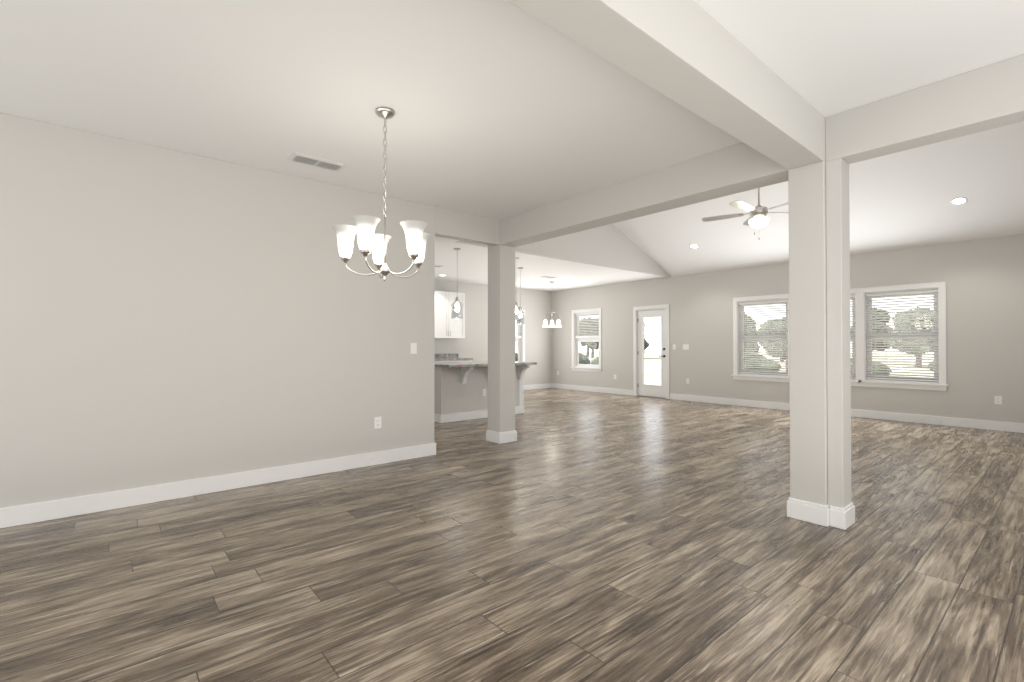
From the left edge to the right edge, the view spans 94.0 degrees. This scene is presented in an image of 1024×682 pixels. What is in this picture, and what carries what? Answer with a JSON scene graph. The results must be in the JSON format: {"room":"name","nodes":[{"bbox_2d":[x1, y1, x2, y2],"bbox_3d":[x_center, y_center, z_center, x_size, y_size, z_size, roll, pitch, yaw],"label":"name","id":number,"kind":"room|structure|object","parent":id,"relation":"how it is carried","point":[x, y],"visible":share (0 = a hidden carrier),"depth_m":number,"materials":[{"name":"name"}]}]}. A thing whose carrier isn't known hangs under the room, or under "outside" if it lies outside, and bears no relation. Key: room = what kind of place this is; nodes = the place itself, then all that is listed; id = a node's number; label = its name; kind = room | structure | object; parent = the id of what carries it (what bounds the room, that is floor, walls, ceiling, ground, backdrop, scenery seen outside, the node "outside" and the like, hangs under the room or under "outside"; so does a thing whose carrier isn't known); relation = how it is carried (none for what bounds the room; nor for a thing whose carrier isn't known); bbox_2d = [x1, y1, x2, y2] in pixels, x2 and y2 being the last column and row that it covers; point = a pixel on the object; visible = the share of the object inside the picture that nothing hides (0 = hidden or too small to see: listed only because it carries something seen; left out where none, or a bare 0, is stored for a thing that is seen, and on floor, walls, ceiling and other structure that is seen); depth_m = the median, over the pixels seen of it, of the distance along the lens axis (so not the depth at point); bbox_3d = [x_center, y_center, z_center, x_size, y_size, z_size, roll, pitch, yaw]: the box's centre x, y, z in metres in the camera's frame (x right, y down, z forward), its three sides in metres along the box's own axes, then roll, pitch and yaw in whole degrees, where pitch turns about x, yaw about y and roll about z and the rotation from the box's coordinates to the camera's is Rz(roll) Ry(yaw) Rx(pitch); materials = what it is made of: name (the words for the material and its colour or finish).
{"room":"empty dining room","nodes":[
{"label":"empty dining room","id":0,"kind":"room"},
{"bbox_2d":[0,113,499,507],"bbox_3d":[-2.542,-0.132,3.925,6.150,2.740,0.120,0,-1,-40],"label":"wall","id":1,"kind":"structure","parent":0,"point":[168,315],"depth_m":3.81,"materials":[{"name":"grey paint"}]},
{"bbox_2d":[0,442,435,527],"bbox_3d":[-2.854,1.169,3.582,5.245,0.130,0.045,0,-1,-40],"label":"baseboard","id":2,"kind":"structure","parent":1,"relation":"attached to","point":[44,511],"depth_m":3.80,"materials":[{"name":"white wood"}]},
{"bbox_2d":[374,417,380,428],"bbox_3d":[-1.355,0.826,4.828,0.074,0.116,0.007,0,-1,-40],"label":"outlet","id":3,"kind":"object","parent":1,"relation":"attached to","point":[377,422],"visible":1,"depth_m":4.82,"materials":[{"name":"white plastic"}]},
{"bbox_2d":[410,343,416,353],"bbox_3d":[-1.048,0.079,5.091,0.074,0.116,0.010,0,-1,-40],"label":"light switch","id":4,"kind":"object","parent":1,"relation":"attached to","point":[413,348],"visible":1,"depth_m":5.09,"materials":[{"name":"white plastic"}]},
{"bbox_2d":[435,280,551,384],"bbox_3d":[-3.551,-0.076,9.756,12.100,2.740,0.150,0,-1,-40],"label":"wall","id":5,"kind":"structure","parent":0,"point":[536,305],"depth_m":12.75,"materials":[{"name":"grey paint"}]},
{"bbox_2d":[434,355,457,358],"bbox_3d":[-3.372,0.334,9.788,5.420,0.100,0.020,0,-1,-40],"label":"backsplash","id":6,"kind":"structure","parent":5,"relation":"attached to","point":[435,356],"depth_m":11.22,"materials":[{"name":"grey tile"}]},
{"bbox_2d":[435,291,464,338],"bbox_3d":[-1.580,-0.598,11.100,0.959,1.070,0.329,0,-1,-40],"label":"upper cabinet","id":7,"kind":"object","parent":5,"relation":"attached to","point":[446,326],"depth_m":10.98,"materials":[{"name":"white wood"}]},
{"bbox_2d":[515,310,524,361],"bbox_3d":[-0.074,-0.020,12.628,1.060,1.642,0.180,0,-1,-40],"label":"window","id":8,"kind":"structure","parent":5,"relation":"in","point":[520,334],"depth_m":12.88,"materials":[{"name":"white"}]},
{"bbox_2d":[524,383,551,389],"bbox_3d":[-0.070,1.256,12.556,3.150,0.130,0.015,0,-1,-40],"label":"baseboard","id":9,"kind":"structure","parent":5,"relation":"attached to","point":[536,386],"depth_m":13.20,"materials":[{"name":"white wood"}]},
{"bbox_2d":[0,388,1023,681],"bbox_3d":[-0.071,1.295,5.712,12.250,0.080,10.800,0,-1,-40],"label":"floor","id":10,"kind":"structure","parent":0,"point":[580,536],"depth_m":2.58,"materials":[{"name":"brown wood"}]},
{"bbox_2d":[438,359,472,361],"bbox_3d":[-1.464,0.871,10.994,0.900,0.870,0.618,0,-1,-40],"label":"base cabinet","id":11,"kind":"object","parent":10,"relation":"on","point":[439,360],"depth_m":10.75,"materials":[{"name":"white"}]},
{"bbox_2d":[434,365,529,422],"bbox_3d":[-0.619,0.843,8.139,1.715,0.870,0.958,0,-1,-40],"label":"kitchen island","id":12,"kind":"object","parent":10,"relation":"on","point":[458,388],"depth_m":7.66,"materials":[{"name":"grey paint"}]},
{"bbox_2d":[434,361,536,368],"bbox_3d":[-0.591,0.388,8.129,1.790,0.040,1.060,0,-1,-40],"label":"island countertop","id":13,"kind":"structure","parent":12,"relation":"on","point":[441,365],"depth_m":7.64,"materials":[{"name":"grey stone"}]},
{"bbox_2d":[486,245,516,443],"bbox_3d":[-0.133,0.038,6.031,0.282,2.440,0.282,0,-1,-40],"label":"column","id":14,"kind":"structure","parent":10,"relation":"on","point":[501,344],"depth_m":5.94,"materials":[{"name":"grey paint"}]},
{"bbox_2d":[787,161,829,526],"bbox_3d":[2.114,0.012,3.353,0.282,2.440,0.252,0,-1,-40],"label":"column","id":15,"kind":"structure","parent":10,"relation":"on","point":[807,500],"depth_m":3.26,"materials":[{"name":"grey paint"}]},
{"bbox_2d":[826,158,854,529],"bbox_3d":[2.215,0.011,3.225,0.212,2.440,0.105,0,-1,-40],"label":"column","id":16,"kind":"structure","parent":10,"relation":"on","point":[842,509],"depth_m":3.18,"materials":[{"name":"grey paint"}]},
{"bbox_2d":[0,0,1023,290],"bbox_3d":[-0.071,-1.535,5.739,12.250,0.100,10.800,0,-1,-40],"label":"ceiling","id":17,"kind":"structure","parent":0,"point":[502,108],"depth_m":2.80,"materials":[{"name":"white paint"}]},
{"bbox_2d":[287,152,347,171],"bbox_3d":[-1.631,-1.494,4.011,0.430,0.013,0.210,0,-1,-40],"label":"ceiling vent","id":18,"kind":"object","parent":17,"relation":"in","point":[309,160],"visible":1,"depth_m":3.99,"materials":[{"name":"white metal"}]},
{"bbox_2d":[331,107,430,280],"bbox_3d":[-0.819,-0.949,3.150,0.631,1.119,0.649,0,-1,-40],"label":"chandelier","id":19,"kind":"object","parent":17,"relation":"hanging from","point":[416,235],"visible":1,"depth_m":3.06,"materials":[{"name":"white glass"}]},
{"bbox_2d":[451,248,462,318],"bbox_3d":[-0.871,-0.912,7.581,0.196,1.109,0.206,0,-1,-40],"label":"pendant light","id":20,"kind":"object","parent":17,"relation":"hanging from","point":[457,306],"visible":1,"depth_m":7.55,"materials":[{"name":"glass"}]},
{"bbox_2d":[515,257,521,320],"bbox_3d":[0.071,-0.904,8.371,0.196,1.109,0.206,0,-1,-40],"label":"pendant light","id":21,"kind":"object","parent":17,"relation":"hanging from","point":[517,310],"visible":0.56,"depth_m":8.33,"materials":[{"name":"glass"}]},
{"bbox_2d":[515,267,524,323],"bbox_3d":[0.165,-0.894,9.442,0.196,1.109,0.206,0,-1,-40],"label":"pendant light","id":22,"kind":"object","parent":17,"relation":"hanging from","point":[518,321],"visible":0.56,"depth_m":9.44,"materials":[{"name":"silver metal"}]},
{"bbox_2d":[542,281,561,327],"bbox_3d":[0.961,-0.882,11.476,0.463,1.094,0.465,0,-1,-40],"label":"light","id":23,"kind":"object","parent":17,"relation":"hanging from","point":[545,324],"visible":1,"depth_m":11.40,"materials":[{"name":"white glass"}]},
{"bbox_2d":[507,0,823,168],"bbox_3d":[-0.337,-1.377,1.310,6.150,0.300,0.220,0,-1,-40],"label":"beam","id":24,"kind":"structure","parent":17,"relation":"attached to","point":[693,57],"depth_m":2.23,"materials":[{"name":"grey paint"}]},
{"bbox_2d":[488,54,1023,247],"bbox_3d":[1.603,-1.352,3.976,0.250,0.300,5.650,0,-1,-40],"label":"beam","id":25,"kind":"structure","parent":17,"relation":"attached to","point":[988,97],"depth_m":3.20,"materials":[{"name":"grey paint"}]},
{"bbox_2d":[456,224,670,276],"bbox_3d":[1.359,-2.025,8.901,5.700,1.140,0.100,0,-1,-40],"label":"wall","id":26,"kind":"structure","parent":0,"point":[611,246],"depth_m":9.07,"materials":[{"name":"grey paint"}]},
{"bbox_2d":[552,234,1023,423],"bbox_3d":[4.564,-0.078,9.614,0.150,2.740,10.800,0,-1,-40],"label":"wall","id":27,"kind":"structure","parent":0,"point":[983,278],"depth_m":7.90,"materials":[{"name":"grey paint"}]},
{"bbox_2d":[570,308,601,371],"bbox_3d":[1.992,-0.020,12.624,0.180,1.642,1.060,0,-1,-40],"label":"window","id":28,"kind":"structure","parent":27,"relation":"in","point":[576,331],"depth_m":12.67,"materials":[{"name":"white"}]},
{"bbox_2d":[552,383,632,394],"bbox_3d":[2.027,1.255,12.494,0.018,0.130,2.745,0,-1,-40],"label":"baseboard","id":29,"kind":"structure","parent":27,"relation":"attached to","point":[560,386],"depth_m":12.33,"materials":[{"name":"white wood"}]},
{"bbox_2d":[633,304,669,398],"bbox_3d":[3.270,0.240,11.123,0.168,2.130,0.968,0,-1,-40],"label":"back door","id":30,"kind":"structure","parent":27,"relation":"in","point":[640,387],"depth_m":11.15,"materials":[{"name":"white wood"}]},
{"bbox_2d":[683,344,688,349],"bbox_3d":[3.789,0.130,10.410,0.010,0.116,0.146,0,-1,-40],"label":"light switch","id":31,"kind":"object","parent":27,"relation":"attached to","point":[685,346],"visible":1,"depth_m":10.41,"materials":[{"name":"white plastic"}]},
{"bbox_2d":[732,293,788,381],"bbox_3d":[4.837,-0.052,9.234,0.180,1.642,1.113,0,-1,-40],"label":"room window","id":32,"kind":"structure","parent":27,"relation":"in","point":[740,338],"depth_m":9.26,"materials":[{"name":"white"}]},
{"bbox_2d":[670,393,1023,432],"bbox_3d":[5.703,1.213,8.113,0.018,0.130,6.755,0,-1,-40],"label":"baseboard","id":33,"kind":"structure","parent":27,"relation":"attached to","point":[926,419],"depth_m":7.59,"materials":[{"name":"white wood"}]},
{"bbox_2d":[850,288,860,385],"bbox_3d":[5.520,-0.060,8.419,0.180,1.642,1.093,0,-1,-40],"label":"room window","id":34,"kind":"structure","parent":27,"relation":"in","point":[855,336],"depth_m":8.04,"materials":[{"name":"white"}]},
{"bbox_2d":[858,281,947,390],"bbox_3d":[6.204,-0.068,7.605,0.180,1.642,1.113,0,-1,-40],"label":"room window","id":35,"kind":"structure","parent":27,"relation":"in","point":[937,291],"depth_m":7.57,"materials":[{"name":"white plastic"}]},
{"bbox_2d":[994,396,1001,403],"bbox_3d":[6.862,0.835,6.742,0.007,0.116,0.074,0,-1,-40],"label":"electrical outlet","id":36,"kind":"object","parent":27,"relation":"attached to","point":[997,399],"visible":1,"depth_m":6.74,"materials":[{"name":"white plastic"}]},
{"bbox_2d":[613,121,1023,276],"bbox_3d":[4.742,-2.066,7.204,3.000,1.310,6.850,0,-1,-40],"label":"ceiling","id":37,"kind":"structure","parent":0,"point":[900,200],"depth_m":6.86,"materials":[{"name":"white paint"}]},
{"bbox_2d":[689,244,698,248],"bbox_3d":[3.524,-1.835,9.241,0.175,0.071,0.163,-1,-1,44],"label":"recessed light","id":38,"kind":"object","parent":37,"relation":"in","point":[694,246],"depth_m":9.24,"materials":[{"name":"white"}]},
{"bbox_2d":[950,197,967,204],"bbox_3d":[5.947,-1.863,6.353,0.175,0.071,0.163,0,-1,41],"label":"recessed light","id":39,"kind":"object","parent":37,"relation":"in","point":[958,200],"depth_m":6.35,"materials":[{"name":"white"}]},
{"bbox_3d":[2.501,-2.114,5.324,2.850,1.250,6.850,0,-1,-40],"label":"vault","id":40,"kind":"object","parent":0,"visible":0},
{"bbox_2d":[702,188,788,239],"bbox_3d":[3.318,-1.980,6.475,1.363,1.235,1.411,0,-1,-40],"label":"ceiling fan","id":41,"kind":"object","parent":40,"relation":"hanging from","point":[758,218],"visible":0.92,"depth_m":6.44,"materials":[{"name":"silver metal"}]},
{"label":"outside","id":42,"kind":"structure","parent":0,"visible":0},
{"bbox_2d":[579,351,933,384],"bbox_3d":[31.528,1.936,32.417,130.000,0.150,140.000,0,-1,-40],"label":"ground","id":43,"kind":"structure","parent":42,"point":[652,364],"depth_m":39.14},
{"bbox_2d":[579,353,589,363],"bbox_3d":[3.901,1.470,33.367,2.746,1.648,3.395,0,-1,-40],"label":"bush","id":44,"kind":"object","parent":43,"relation":"on","point":[584,358],"depth_m":32.10,"materials":[{"name":"green plant"}]},
{"bbox_2d":[579,329,591,356],"bbox_3d":[10.748,-0.496,66.392,4.741,5.385,4.048,0,-1,-40],"label":"tree","id":45,"kind":"object","parent":43,"relation":"on","point":[587,352],"depth_m":65.98,"materials":[{"name":"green plant"}]},
{"bbox_2d":[579,318,598,357],"bbox_3d":[10.561,-0.433,59.671,3.745,5.126,4.069,0,-1,-40],"label":"tree","id":46,"kind":"object","parent":43,"relation":"on","point":[594,345],"depth_m":58.93,"materials":[{"name":"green plant"}]},
{"bbox_2d":[591,357,598,364],"bbox_3d":[6.052,1.448,31.095,1.612,0.967,1.993,0,-1,-40],"label":"bush","id":47,"kind":"object","parent":43,"relation":"on","point":[595,360],"depth_m":30.86,"materials":[{"name":"green plant"}]},
{"bbox_2d":[644,323,649,352],"bbox_3d":[13.571,-0.615,56.453,4.683,5.434,5.870,0,-1,-40],"label":"tree","id":48,"kind":"object","parent":43,"relation":"on","point":[646,343],"depth_m":54.45,"materials":[{"name":"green plant"}]},
{"bbox_2d":[744,313,759,351],"bbox_3d":[26.053,-0.553,53.843,3.787,5.254,3.644,0,-1,-40],"label":"tree","id":49,"kind":"object","parent":43,"relation":"on","point":[750,334],"depth_m":52.51,"materials":[{"name":"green plant"}]},
{"bbox_2d":[744,351,764,359],"bbox_3d":[16.157,1.468,33.168,2.487,1.492,3.074,0,-1,-40],"label":"bush","id":50,"kind":"object","parent":43,"relation":"on","point":[753,355],"depth_m":32.17,"materials":[{"name":"green plant"}]},
{"bbox_2d":[744,357,780,370],"bbox_3d":[13.633,1.403,26.311,1.700,1.020,2.102,0,-1,-40],"label":"bush","id":51,"kind":"object","parent":43,"relation":"on","point":[761,364],"depth_m":25.66,"materials":[{"name":"green plant"}]},
{"bbox_2d":[757,317,785,360],"bbox_3d":[24.827,-0.177,43.919,4.804,4.317,3.636,0,-1,-40],"label":"tree","id":52,"kind":"object","parent":43,"relation":"on","point":[774,340],"depth_m":43.00,"materials":[{"name":"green plant"}]},
{"bbox_2d":[851,362,891,375],"bbox_3d":[16.259,1.362,22.106,1.633,0.980,2.019,0,-1,-40],"label":"bush","id":53,"kind":"object","parent":43,"relation":"on","point":[879,368],"depth_m":21.27,"materials":[{"name":"green plant"}]},
{"bbox_2d":[850,309,892,350],"bbox_3d":[33.390,-0.613,44.275,3.641,5.191,4.208,0,-1,-40],"label":"tree","id":54,"kind":"object","parent":43,"relation":"on","point":[879,329],"depth_m":43.35,"materials":[{"name":"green plant"}]},
{"bbox_2d":[883,307,933,366],"bbox_3d":[29.364,-0.306,33.951,3.642,4.382,4.735,0,-1,-40],"label":"tree","id":55,"kind":"object","parent":43,"relation":"on","point":[913,331],"depth_m":33.61,"materials":[{"name":"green plant"}]}
]}

